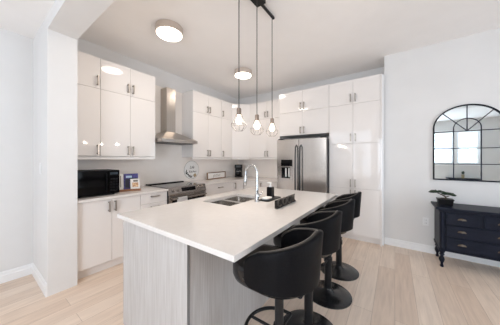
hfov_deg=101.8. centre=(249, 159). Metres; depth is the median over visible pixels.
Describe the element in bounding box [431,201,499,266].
console
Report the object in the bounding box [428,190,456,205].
bonsai
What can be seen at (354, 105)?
pantry cabinet
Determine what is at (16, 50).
wall
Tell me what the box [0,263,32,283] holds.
baseboard
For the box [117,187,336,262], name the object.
island countertop
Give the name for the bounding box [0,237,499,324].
floor
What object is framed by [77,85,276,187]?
backsplash
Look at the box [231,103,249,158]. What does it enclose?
upper cabinet
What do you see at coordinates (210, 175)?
framed sign
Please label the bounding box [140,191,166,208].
drawer
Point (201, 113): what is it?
upper cabinet
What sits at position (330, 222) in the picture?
bar stool
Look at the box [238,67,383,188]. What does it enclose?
wall
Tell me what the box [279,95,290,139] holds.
panel
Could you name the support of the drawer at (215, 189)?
on the floor
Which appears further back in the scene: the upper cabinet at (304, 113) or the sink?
the upper cabinet at (304, 113)
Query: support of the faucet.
on the island countertop
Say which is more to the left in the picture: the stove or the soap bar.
the stove
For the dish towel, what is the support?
hanging from the stove
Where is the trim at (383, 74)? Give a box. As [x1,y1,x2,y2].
[382,74,383,245]
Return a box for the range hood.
[155,87,197,144]
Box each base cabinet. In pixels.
[77,195,139,279]
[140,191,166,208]
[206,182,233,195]
[234,181,242,190]
[244,181,276,188]
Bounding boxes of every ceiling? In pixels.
[0,0,54,38]
[80,0,499,98]
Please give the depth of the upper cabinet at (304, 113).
3.92 m
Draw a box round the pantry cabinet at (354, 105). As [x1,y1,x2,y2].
[329,74,379,244]
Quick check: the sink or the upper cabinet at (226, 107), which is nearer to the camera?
the sink
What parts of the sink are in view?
bowl, bowl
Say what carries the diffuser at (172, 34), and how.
attached to the ceiling light at (168, 30)
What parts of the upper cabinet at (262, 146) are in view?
door, door, door, door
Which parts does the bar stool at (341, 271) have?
seat, backrest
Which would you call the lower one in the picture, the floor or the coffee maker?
the floor
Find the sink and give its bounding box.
[209,196,254,205]
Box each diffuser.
[156,27,181,41]
[235,72,250,78]
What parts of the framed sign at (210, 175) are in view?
panel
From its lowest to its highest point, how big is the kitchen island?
0.915 m
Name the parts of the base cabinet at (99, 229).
door, door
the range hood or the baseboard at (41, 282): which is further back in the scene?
the range hood
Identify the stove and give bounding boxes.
[146,181,206,203]
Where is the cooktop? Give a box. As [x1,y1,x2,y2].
[146,182,201,188]
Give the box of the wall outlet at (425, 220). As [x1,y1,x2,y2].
[423,217,428,225]
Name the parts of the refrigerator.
dispenser trim, door, handle, handle, door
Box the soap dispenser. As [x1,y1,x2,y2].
[267,182,273,196]
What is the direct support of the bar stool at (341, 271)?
on the floor
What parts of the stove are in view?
control panel, oven door, handle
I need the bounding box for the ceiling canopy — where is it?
[251,0,274,19]
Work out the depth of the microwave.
2.50 m
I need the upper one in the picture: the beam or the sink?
the beam
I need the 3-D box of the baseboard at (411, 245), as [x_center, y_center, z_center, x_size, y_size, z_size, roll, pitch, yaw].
[2.452,1.313,3.094,0.642,0.114,0.014,0,0,35]
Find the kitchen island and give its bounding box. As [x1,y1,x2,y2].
[117,187,336,324]
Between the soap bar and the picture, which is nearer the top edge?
the picture
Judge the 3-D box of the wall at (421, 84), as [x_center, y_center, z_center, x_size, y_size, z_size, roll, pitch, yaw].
[3.897,-0.152,2.441,3.790,3.045,0.600,0,0,35]
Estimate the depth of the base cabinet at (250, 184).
4.46 m
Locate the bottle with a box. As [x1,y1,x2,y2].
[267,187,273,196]
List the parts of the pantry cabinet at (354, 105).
door, door, door, door, door, door, door, door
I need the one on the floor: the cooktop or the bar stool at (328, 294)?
the bar stool at (328, 294)
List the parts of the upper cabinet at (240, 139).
door, door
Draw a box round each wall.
[0,28,237,271]
[33,16,76,296]
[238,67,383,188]
[384,28,499,245]
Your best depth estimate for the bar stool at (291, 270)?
1.00 m
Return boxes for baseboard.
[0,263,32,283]
[32,263,46,297]
[385,237,439,254]
[444,251,499,266]
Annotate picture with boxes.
[125,179,128,187]
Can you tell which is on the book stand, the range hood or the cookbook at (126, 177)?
the cookbook at (126, 177)
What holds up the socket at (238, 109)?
attached to the pendant light at (238, 114)
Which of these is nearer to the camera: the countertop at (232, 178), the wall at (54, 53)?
the wall at (54, 53)
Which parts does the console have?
leg, leg, drawer, drawer, drawer, drawer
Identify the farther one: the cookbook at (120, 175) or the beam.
the cookbook at (120, 175)
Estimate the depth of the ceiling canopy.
2.15 m
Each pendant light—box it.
[231,108,246,130]
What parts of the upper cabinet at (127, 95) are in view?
door, door, light rail, door, door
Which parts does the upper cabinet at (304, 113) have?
door, door, door, door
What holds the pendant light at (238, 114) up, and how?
hanging from the ceiling canopy
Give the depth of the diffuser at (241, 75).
3.80 m
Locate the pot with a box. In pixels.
[436,197,454,205]
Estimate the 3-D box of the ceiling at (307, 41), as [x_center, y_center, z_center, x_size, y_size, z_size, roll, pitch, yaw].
[1.475,-1.735,2.106,7.345,0.120,3.958,0,0,35]
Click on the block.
(284, 201)
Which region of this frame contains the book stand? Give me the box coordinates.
[119,188,140,191]
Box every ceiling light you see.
[155,19,182,41]
[234,67,251,78]
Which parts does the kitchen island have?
panel, panel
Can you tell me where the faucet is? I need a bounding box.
[244,164,262,201]
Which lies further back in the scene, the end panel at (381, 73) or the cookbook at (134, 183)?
the end panel at (381, 73)
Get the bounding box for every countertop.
[77,186,167,203]
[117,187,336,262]
[184,176,276,185]
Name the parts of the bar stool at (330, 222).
seat, backrest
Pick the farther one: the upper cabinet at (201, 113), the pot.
the upper cabinet at (201, 113)
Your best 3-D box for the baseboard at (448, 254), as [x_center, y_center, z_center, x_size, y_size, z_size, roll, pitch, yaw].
[2.963,1.334,2.730,0.509,0.073,0.014,0,0,35]
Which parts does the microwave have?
control panel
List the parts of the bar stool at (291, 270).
seat, backrest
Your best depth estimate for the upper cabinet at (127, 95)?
2.97 m
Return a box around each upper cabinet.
[77,50,99,158]
[100,59,154,158]
[182,90,220,158]
[216,100,231,158]
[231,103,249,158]
[250,99,278,158]
[280,84,328,138]
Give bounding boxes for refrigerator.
[277,136,328,211]
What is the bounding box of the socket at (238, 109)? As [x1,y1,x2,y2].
[236,108,241,115]
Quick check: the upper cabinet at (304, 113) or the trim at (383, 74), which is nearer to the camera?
the trim at (383, 74)
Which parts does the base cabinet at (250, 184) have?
door, door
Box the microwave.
[77,169,118,197]
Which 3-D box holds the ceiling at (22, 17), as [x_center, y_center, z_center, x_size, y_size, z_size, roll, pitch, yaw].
[-0.645,-1.623,-0.865,7.345,0.345,3.342,0,0,35]
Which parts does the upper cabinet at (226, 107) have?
door, door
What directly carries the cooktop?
in the stove
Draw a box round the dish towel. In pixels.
[177,196,187,201]
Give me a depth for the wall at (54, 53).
2.13 m
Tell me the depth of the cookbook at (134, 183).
2.99 m
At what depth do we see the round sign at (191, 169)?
4.33 m
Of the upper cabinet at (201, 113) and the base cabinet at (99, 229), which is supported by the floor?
the base cabinet at (99, 229)
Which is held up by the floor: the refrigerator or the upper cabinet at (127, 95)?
the refrigerator
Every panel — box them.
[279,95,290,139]
[380,73,381,246]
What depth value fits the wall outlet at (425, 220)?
2.99 m
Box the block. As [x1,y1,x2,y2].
[275,194,295,208]
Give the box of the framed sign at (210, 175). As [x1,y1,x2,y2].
[207,171,225,179]
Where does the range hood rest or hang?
attached to the wall at (16, 50)
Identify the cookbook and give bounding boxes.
[119,174,122,189]
[123,173,137,188]
[130,179,139,188]
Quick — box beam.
[47,0,113,39]
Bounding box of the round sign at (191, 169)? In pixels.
[184,161,198,178]
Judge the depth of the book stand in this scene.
2.90 m
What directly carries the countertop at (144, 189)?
on the base cabinet at (99, 229)
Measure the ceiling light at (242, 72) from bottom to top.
0.104 m
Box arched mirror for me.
[433,104,499,181]
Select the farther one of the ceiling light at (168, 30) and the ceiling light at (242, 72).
the ceiling light at (242, 72)
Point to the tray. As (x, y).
(274, 197)
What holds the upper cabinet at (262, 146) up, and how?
attached to the wall at (273, 95)
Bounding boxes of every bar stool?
[233,228,322,324]
[273,210,341,324]
[300,199,354,309]
[315,191,361,280]
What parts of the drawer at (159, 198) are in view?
drawer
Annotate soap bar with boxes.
[262,196,271,199]
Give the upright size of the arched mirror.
1.037 m
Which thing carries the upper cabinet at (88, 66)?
attached to the wall at (54, 53)
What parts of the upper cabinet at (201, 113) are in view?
door, door, light rail, door, door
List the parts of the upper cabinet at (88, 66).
light rail, door, door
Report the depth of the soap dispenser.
2.38 m
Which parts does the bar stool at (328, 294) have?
seat, backrest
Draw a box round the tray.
[259,196,280,201]
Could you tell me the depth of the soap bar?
2.25 m
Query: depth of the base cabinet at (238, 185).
4.58 m
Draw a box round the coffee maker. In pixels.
[235,164,241,176]

